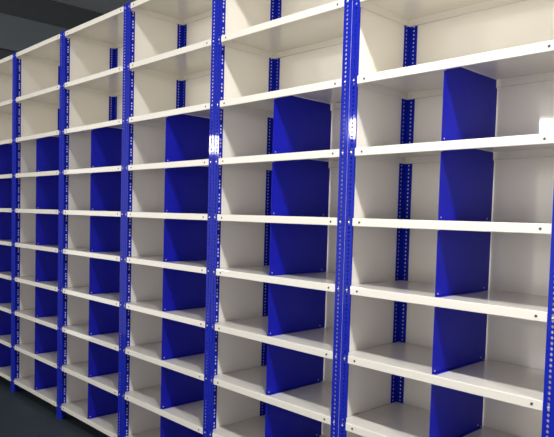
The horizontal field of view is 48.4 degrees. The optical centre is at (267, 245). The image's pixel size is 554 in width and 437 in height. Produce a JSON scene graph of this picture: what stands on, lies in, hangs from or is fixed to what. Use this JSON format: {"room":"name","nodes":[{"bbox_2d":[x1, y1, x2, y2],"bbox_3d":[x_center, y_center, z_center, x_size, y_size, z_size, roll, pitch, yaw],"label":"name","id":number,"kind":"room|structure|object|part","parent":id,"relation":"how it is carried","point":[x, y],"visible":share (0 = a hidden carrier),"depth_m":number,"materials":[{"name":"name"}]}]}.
{"room":"storage room","nodes":[
{"label":"storage room","id":0,"kind":"room"},
{"bbox_2d":[0,0,103,59],"bbox_3d":[-2.371,-0.797,7.110,4.700,3.898,0.100,-1,4,-44],"label":"wall","id":1,"kind":"structure","parent":0,"point":[51,12],"depth_m":6.84,"materials":[{"name":"grey paint"}]},
{"bbox_2d":[0,13,69,51],"bbox_3d":[-2.313,-2.265,6.944,4.600,0.360,0.060,-1,4,-44],"label":"trim","id":2,"kind":"structure","parent":1,"relation":"attached to","point":[17,34],"depth_m":6.60,"materials":[{"name":"stone"}]},
{"bbox_2d":[0,376,109,436],"bbox_3d":[-0.913,1.531,1.416,10.500,0.100,10.600,-1,4,-44],"label":"floor","id":3,"kind":"structure","parent":0,"point":[23,413],"depth_m":4.59,"materials":[{"name":"grey concrete"}]},
{"bbox_2d":[0,54,13,380],"bbox_3d":[-2.322,-0.211,5.711,0.433,2.872,0.941,-1,4,-44],"label":"bay","id":4,"kind":"object","parent":3,"relation":"on","point":[6,215],"visible":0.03,"depth_m":5.64,"materials":[{"name":"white metal"}]},
{"bbox_3d":[-2.344,1.132,5.762,0.426,0.034,0.891,-1,4,-44],"label":"shelf","id":5,"kind":"part","parent":4,"relation":"part of","materials":[{"name":"white metal"}]},
{"bbox_3d":[-2.336,0.838,5.747,0.426,0.034,0.891,-1,4,-44],"label":"shelf","id":6,"kind":"part","parent":4,"relation":"part of","materials":[{"name":"white metal"}]},
{"bbox_3d":[-2.328,0.544,5.732,0.426,0.034,0.891,-1,4,-44],"label":"shelf","id":7,"kind":"part","parent":4,"relation":"part of","materials":[{"name":"white metal"}]},
{"bbox_3d":[-2.321,0.255,5.718,0.426,0.034,0.891,-1,4,-44],"label":"shelf","id":8,"kind":"part","parent":4,"relation":"part of","materials":[{"name":"white metal"}]},
{"bbox_3d":[-2.313,-0.038,5.703,0.426,0.034,0.891,-1,4,-44],"label":"shelf","id":9,"kind":"part","parent":4,"relation":"part of","materials":[{"name":"white metal"}]},
{"bbox_3d":[-2.615,-0.270,6.020,0.423,2.793,0.002,-1,4,-44],"label":"panel","id":10,"kind":"part","parent":4,"relation":"part of","materials":[{"name":"white metal"}]},
{"bbox_3d":[-2.305,-0.326,5.688,0.426,0.034,0.891,-1,4,-44],"label":"shelf","id":11,"kind":"part","parent":4,"relation":"part of","materials":[{"name":"white metal"}]},
{"bbox_3d":[-2.297,-0.618,5.674,0.426,0.034,0.891,-1,4,-44],"label":"shelf","id":12,"kind":"part","parent":4,"relation":"part of","materials":[{"name":"white metal"}]},
{"bbox_3d":[-2.289,-0.915,5.659,0.426,0.034,0.891,-1,4,-44],"label":"shelf","id":13,"kind":"part","parent":4,"relation":"part of","materials":[{"name":"white metal"}]},
{"bbox_3d":[-2.281,-1.248,5.642,0.426,0.034,0.891,-1,4,-44],"label":"shelf","id":14,"kind":"part","parent":4,"relation":"part of","materials":[{"name":"white metal"}]},
{"bbox_3d":[-2.271,-1.617,5.623,0.426,0.034,0.891,-1,4,-44],"label":"shelf","id":15,"kind":"part","parent":4,"relation":"part of","materials":[{"name":"white metal"}]},
{"bbox_2d":[10,33,61,406],"bbox_3d":[-1.703,-0.162,5.060,0.433,2.872,0.941,-1,4,-44],"label":"bay","id":16,"kind":"object","parent":3,"relation":"on","point":[36,70],"visible":0.55,"depth_m":5.19,"materials":[{"name":"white metal"}]},
{"bbox_3d":[-2.131,-0.183,5.242,0.056,2.872,0.084,-1,4,-44],"label":"post","id":17,"kind":"part","parent":16,"relation":"part of","materials":[{"name":"blue metal"}]},
{"bbox_3d":[-1.724,1.181,5.111,0.426,0.034,0.891,-1,4,-44],"label":"shelf","id":18,"kind":"part","parent":16,"relation":"part of","materials":[{"name":"white metal"}]},
{"bbox_3d":[-1.693,0.011,5.052,0.426,0.034,0.891,-1,4,-44],"label":"shelf","id":19,"kind":"part","parent":16,"relation":"part of","materials":[{"name":"white metal"}]},
{"bbox_3d":[-1.701,0.304,5.066,0.426,0.034,0.891,-1,4,-44],"label":"shelf","id":20,"kind":"part","parent":16,"relation":"part of","materials":[{"name":"white metal"}]},
{"bbox_3d":[-1.686,-0.276,5.037,0.426,0.034,0.891,-1,4,-44],"label":"shelf","id":21,"kind":"part","parent":16,"relation":"part of","materials":[{"name":"white metal"}]},
{"bbox_3d":[-1.717,0.887,5.096,0.426,0.034,0.891,-1,4,-44],"label":"shelf","id":22,"kind":"part","parent":16,"relation":"part of","materials":[{"name":"white metal"}]},
{"bbox_3d":[-1.709,0.593,5.081,0.426,0.034,0.891,-1,4,-44],"label":"shelf","id":23,"kind":"part","parent":16,"relation":"part of","materials":[{"name":"white metal"}]},
{"bbox_3d":[-1.995,-0.221,5.369,0.423,2.793,0.002,-1,4,-44],"label":"panel","id":24,"kind":"part","parent":16,"relation":"part of","materials":[{"name":"white metal"}]},
{"bbox_3d":[-1.678,-0.569,5.022,0.426,0.034,0.891,-1,4,-44],"label":"shelf","id":25,"kind":"part","parent":16,"relation":"part of","materials":[{"name":"white metal"}]},
{"bbox_3d":[-1.661,-1.198,4.991,0.426,0.034,0.891,-1,4,-44],"label":"shelf","id":26,"kind":"part","parent":16,"relation":"part of","materials":[{"name":"white metal"}]},
{"bbox_3d":[-1.670,-0.865,5.008,0.426,0.034,0.891,-1,4,-44],"label":"shelf","id":27,"kind":"part","parent":16,"relation":"part of","materials":[{"name":"white metal"}]},
{"bbox_3d":[-1.651,-1.568,4.972,0.426,0.034,0.891,-1,4,-44],"label":"shelf","id":28,"kind":"part","parent":16,"relation":"part of","materials":[{"name":"white metal"}]},
{"bbox_3d":[-1.859,-0.188,5.501,0.046,2.872,0.084,-1,4,-44],"label":"post","id":29,"kind":"part","parent":16,"relation":"part of","materials":[{"name":"blue metal"}]},
{"bbox_2d":[56,6,125,436],"bbox_3d":[-1.084,-0.113,4.409,0.433,2.872,0.941,-1,4,-44],"label":"bay","id":30,"kind":"object","parent":3,"relation":"on","point":[91,52],"visible":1,"depth_m":4.52,"materials":[{"name":"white metal"}]},
{"bbox_3d":[-1.512,-0.133,4.591,0.056,2.872,0.084,-1,4,-44],"label":"post","id":31,"kind":"part","parent":30,"relation":"part of","materials":[{"name":"blue metal"}]},
{"bbox_3d":[-1.376,-0.172,4.718,0.423,2.793,0.002,-1,4,-44],"label":"panel","id":32,"kind":"part","parent":30,"relation":"part of","materials":[{"name":"white metal"}]},
{"bbox_3d":[-1.105,1.231,4.460,0.426,0.034,0.891,-1,4,-44],"label":"shelf","id":33,"kind":"part","parent":30,"relation":"part of","materials":[{"name":"white metal"}]},
{"bbox_3d":[-1.097,0.936,4.445,0.426,0.034,0.891,-1,4,-44],"label":"shelf","id":34,"kind":"part","parent":30,"relation":"part of","materials":[{"name":"white metal"}]},
{"bbox_3d":[-1.089,0.642,4.430,0.426,0.034,0.891,-1,4,-44],"label":"shelf","id":35,"kind":"part","parent":30,"relation":"part of","materials":[{"name":"white metal"}]},
{"bbox_3d":[-1.082,0.353,4.415,0.426,0.034,0.891,-1,4,-44],"label":"shelf","id":36,"kind":"part","parent":30,"relation":"part of","materials":[{"name":"white metal"}]},
{"bbox_3d":[-1.074,0.060,4.401,0.426,0.034,0.891,-1,4,-44],"label":"shelf","id":37,"kind":"part","parent":30,"relation":"part of","materials":[{"name":"white metal"}]},
{"bbox_3d":[-1.066,-0.227,4.386,0.426,0.034,0.891,-1,4,-44],"label":"shelf","id":38,"kind":"part","parent":30,"relation":"part of","materials":[{"name":"white metal"}]},
{"bbox_3d":[-1.058,-0.519,4.372,0.426,0.034,0.891,-1,4,-44],"label":"shelf","id":39,"kind":"part","parent":30,"relation":"part of","materials":[{"name":"white metal"}]},
{"bbox_3d":[-1.051,-0.816,4.356,0.426,0.034,0.891,-1,4,-44],"label":"shelf","id":40,"kind":"part","parent":30,"relation":"part of","materials":[{"name":"white metal"}]},
{"bbox_3d":[-1.042,-1.149,4.340,0.426,0.034,0.891,-1,4,-44],"label":"shelf","id":41,"kind":"part","parent":30,"relation":"part of","materials":[{"name":"white metal"}]},
{"bbox_3d":[-1.032,-1.518,4.321,0.426,0.034,0.891,-1,4,-44],"label":"shelf","id":42,"kind":"part","parent":30,"relation":"part of","materials":[{"name":"white metal"}]},
{"bbox_3d":[-1.239,-0.139,4.850,0.046,2.872,0.084,-1,4,-44],"label":"post","id":43,"kind":"part","parent":30,"relation":"part of","materials":[{"name":"blue metal"}]},
{"bbox_3d":[-0.911,-0.150,4.540,0.001,2.793,0.896,-1,4,-44],"label":"panel","id":44,"kind":"part","parent":30,"relation":"part of","materials":[{"name":"white metal"}]},
{"bbox_2d":[117,0,214,436],"bbox_3d":[-0.464,-0.064,3.758,0.433,2.872,0.941,-1,4,-44],"label":"bay","id":45,"kind":"object","parent":3,"relation":"on","point":[167,43],"visible":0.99,"depth_m":3.88,"materials":[{"name":"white metal"}]},
{"bbox_3d":[-0.893,-0.084,3.940,0.056,2.872,0.084,-1,4,-44],"label":"post","id":46,"kind":"part","parent":45,"relation":"part of","materials":[{"name":"blue metal"}]},
{"bbox_3d":[-0.486,1.280,3.809,0.426,0.034,0.891,-1,4,-44],"label":"shelf","id":47,"kind":"part","parent":45,"relation":"part of","materials":[{"name":"white metal"}]},
{"bbox_3d":[-0.756,-0.122,4.067,0.423,2.793,0.002,-1,4,-44],"label":"panel","id":48,"kind":"part","parent":45,"relation":"part of","materials":[{"name":"white metal"}]},
{"bbox_3d":[-0.478,0.986,3.794,0.426,0.034,0.891,-1,4,-44],"label":"shelf","id":49,"kind":"part","parent":45,"relation":"part of","materials":[{"name":"white metal"}]},
{"bbox_3d":[-0.470,0.691,3.779,0.426,0.034,0.891,-1,4,-44],"label":"shelf","id":50,"kind":"part","parent":45,"relation":"part of","materials":[{"name":"white metal"}]},
{"bbox_3d":[-0.462,0.403,3.764,0.426,0.034,0.891,-1,4,-44],"label":"shelf","id":51,"kind":"part","parent":45,"relation":"part of","materials":[{"name":"white metal"}]},
{"bbox_3d":[-0.455,0.110,3.750,0.426,0.034,0.891,-1,4,-44],"label":"shelf","id":52,"kind":"part","parent":45,"relation":"part of","materials":[{"name":"white metal"}]},
{"bbox_3d":[-0.447,-0.178,3.735,0.426,0.034,0.891,-1,4,-44],"label":"shelf","id":53,"kind":"part","parent":45,"relation":"part of","materials":[{"name":"white metal"}]},
{"bbox_3d":[-0.439,-0.470,3.720,0.426,0.034,0.891,-1,4,-44],"label":"shelf","id":54,"kind":"part","parent":45,"relation":"part of","materials":[{"name":"white metal"}]},
{"bbox_3d":[-0.431,-0.767,3.705,0.426,0.034,0.891,-1,4,-44],"label":"shelf","id":55,"kind":"part","parent":45,"relation":"part of","materials":[{"name":"white metal"}]},
{"bbox_3d":[-0.422,-1.100,3.689,0.426,0.034,0.891,-1,4,-44],"label":"shelf","id":56,"kind":"part","parent":45,"relation":"part of","materials":[{"name":"white metal"}]},
{"bbox_3d":[-0.412,-1.469,3.670,0.426,0.034,0.891,-1,4,-44],"label":"shelf","id":57,"kind":"part","parent":45,"relation":"part of","materials":[{"name":"white metal"}]},
{"bbox_3d":[-0.620,-0.090,4.199,0.046,2.872,0.084,-1,4,-44],"label":"post","id":58,"kind":"part","parent":45,"relation":"part of","materials":[{"name":"blue metal"}]},
{"bbox_3d":[-0.291,-0.101,3.889,0.001,2.793,0.896,-1,4,-44],"label":"panel","id":59,"kind":"part","parent":45,"relation":"part of","materials":[{"name":"white metal"}]},
{"bbox_2d":[203,0,348,436],"bbox_3d":[0.155,-0.014,3.107,0.433,2.872,0.941,-1,4,-44],"label":"bay","id":60,"kind":"object","parent":3,"relation":"on","point":[276,76],"visible":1,"depth_m":3.22,"materials":[{"name":"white metal"}]},
{"bbox_3d":[-0.273,-0.035,3.289,0.056,2.872,0.084,-1,4,-44],"label":"post","id":61,"kind":"part","parent":60,"relation":"part of","materials":[{"name":"blue metal"}]},
{"bbox_3d":[-0.137,-0.073,3.416,0.423,2.793,0.002,-1,4,-44],"label":"panel","id":62,"kind":"part","parent":60,"relation":"part of","materials":[{"name":"white metal"}]},
{"bbox_3d":[0.142,1.035,3.143,0.426,0.034,0.891,-1,4,-44],"label":"shelf","id":63,"kind":"part","parent":60,"relation":"part of","materials":[{"name":"white metal"}]},
{"bbox_3d":[-0.001,-0.041,3.548,0.046,2.872,0.084,-1,4,-44],"label":"post","id":64,"kind":"part","parent":60,"relation":"part of","materials":[{"name":"metal"}]},
{"bbox_3d":[0.149,0.741,3.128,0.426,0.034,0.891,-1,4,-44],"label":"shelf","id":65,"kind":"part","parent":60,"relation":"part of","materials":[{"name":"white metal"}]},
{"bbox_3d":[0.157,0.452,3.113,0.426,0.034,0.891,-1,4,-44],"label":"shelf","id":66,"kind":"part","parent":60,"relation":"part of","materials":[{"name":"white metal"}]},
{"bbox_3d":[0.165,0.159,3.099,0.426,0.034,0.891,-1,4,-44],"label":"shelf","id":67,"kind":"part","parent":60,"relation":"part of","materials":[{"name":"white metal"}]},
{"bbox_3d":[0.173,-0.129,3.084,0.426,0.034,0.891,-1,4,-44],"label":"shelf","id":68,"kind":"part","parent":60,"relation":"part of","materials":[{"name":"white metal"}]},
{"bbox_3d":[0.180,-0.421,3.069,0.426,0.034,0.891,-1,4,-44],"label":"shelf","id":69,"kind":"part","parent":60,"relation":"part of","materials":[{"name":"white metal"}]},
{"bbox_3d":[0.188,-0.718,3.054,0.426,0.034,0.891,-1,4,-44],"label":"shelf","id":70,"kind":"part","parent":60,"relation":"part of","materials":[{"name":"white metal"}]},
{"bbox_3d":[0.197,-1.051,3.038,0.426,0.034,0.891,-1,4,-44],"label":"shelf","id":71,"kind":"part","parent":60,"relation":"part of","materials":[{"name":"white metal"}]},
{"bbox_3d":[0.328,-0.052,3.238,0.001,2.793,0.896,-1,4,-44],"label":"panel","id":72,"kind":"part","parent":60,"relation":"part of","materials":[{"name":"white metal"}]},
{"bbox_2d":[330,0,553,436],"bbox_3d":[0.790,0.036,2.440,0.433,2.872,0.986,-1,4,-44],"label":"bay","id":73,"kind":"object","parent":3,"relation":"on","point":[445,309],"visible":1,"depth_m":2.55,"materials":[{"name":"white metal"}]},
{"bbox_3d":[0.346,0.014,2.638,0.056,2.872,0.084,-1,4,-44],"label":"post","id":74,"kind":"part","parent":73,"relation":"part of","materials":[{"name":"blue metal"}]},
{"bbox_3d":[0.482,-0.024,2.765,0.423,2.793,0.002,-1,4,-44],"label":"panel","id":75,"kind":"part","parent":73,"relation":"part of","materials":[{"name":"white metal"}]},
{"bbox_3d":[0.619,0.009,2.897,0.046,2.872,0.084,-1,4,-44],"label":"post","id":76,"kind":"part","parent":73,"relation":"part of","materials":[{"name":"metal"}]},
{"bbox_3d":[0.769,0.790,2.477,0.426,0.034,0.891,-1,4,-44],"label":"shelf","id":77,"kind":"part","parent":73,"relation":"part of","materials":[{"name":"white metal"}]},
{"bbox_3d":[0.817,-1.001,2.387,0.426,0.034,0.891,-1,4,-44],"label":"shelf","id":78,"kind":"part","parent":73,"relation":"part of","materials":[{"name":"white metal"}]},
{"bbox_3d":[0.777,0.501,2.462,0.426,0.034,0.891,-1,4,-44],"label":"shelf","id":79,"kind":"part","parent":73,"relation":"part of","materials":[{"name":"white metal"}]},
{"bbox_3d":[0.784,0.208,2.448,0.426,0.034,0.891,-1,4,-44],"label":"shelf","id":80,"kind":"part","parent":73,"relation":"part of","materials":[{"name":"white metal"}]},
{"bbox_3d":[0.792,-0.079,2.433,0.426,0.034,0.891,-1,4,-44],"label":"shelf","id":81,"kind":"part","parent":73,"relation":"part of","materials":[{"name":"white metal"}]},
{"bbox_3d":[0.800,-0.372,2.418,0.426,0.034,0.891,-1,4,-44],"label":"shelf","id":82,"kind":"part","parent":73,"relation":"part of","materials":[{"name":"white metal"}]},
{"bbox_3d":[0.808,-0.668,2.403,0.426,0.034,0.891,-1,4,-44],"label":"shelf","id":83,"kind":"part","parent":73,"relation":"part of","materials":[{"name":"white metal"}]},
{"bbox_3d":[0.948,-0.002,2.587,0.001,2.793,0.896,-1,4,-44],"label":"panel","id":84,"kind":"part","parent":73,"relation":"part of","materials":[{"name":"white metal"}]},
{"bbox_3d":[0.951,0.062,2.003,0.056,2.872,0.041,-1,4,-44],"label":"post","id":85,"kind":"part","parent":73,"relation":"part of","materials":[{"name":"blue metal"}]},
{"bbox_2d":[54,0,135,13],"bbox_3d":[0.570,-2.490,2.524,6.700,0.100,10.600,-1,4,-44],"label":"ceiling","id":86,"kind":"structure","parent":0,"point":[101,6],"depth_m":6.97,"materials":[{"name":"black paint"}]}
]}

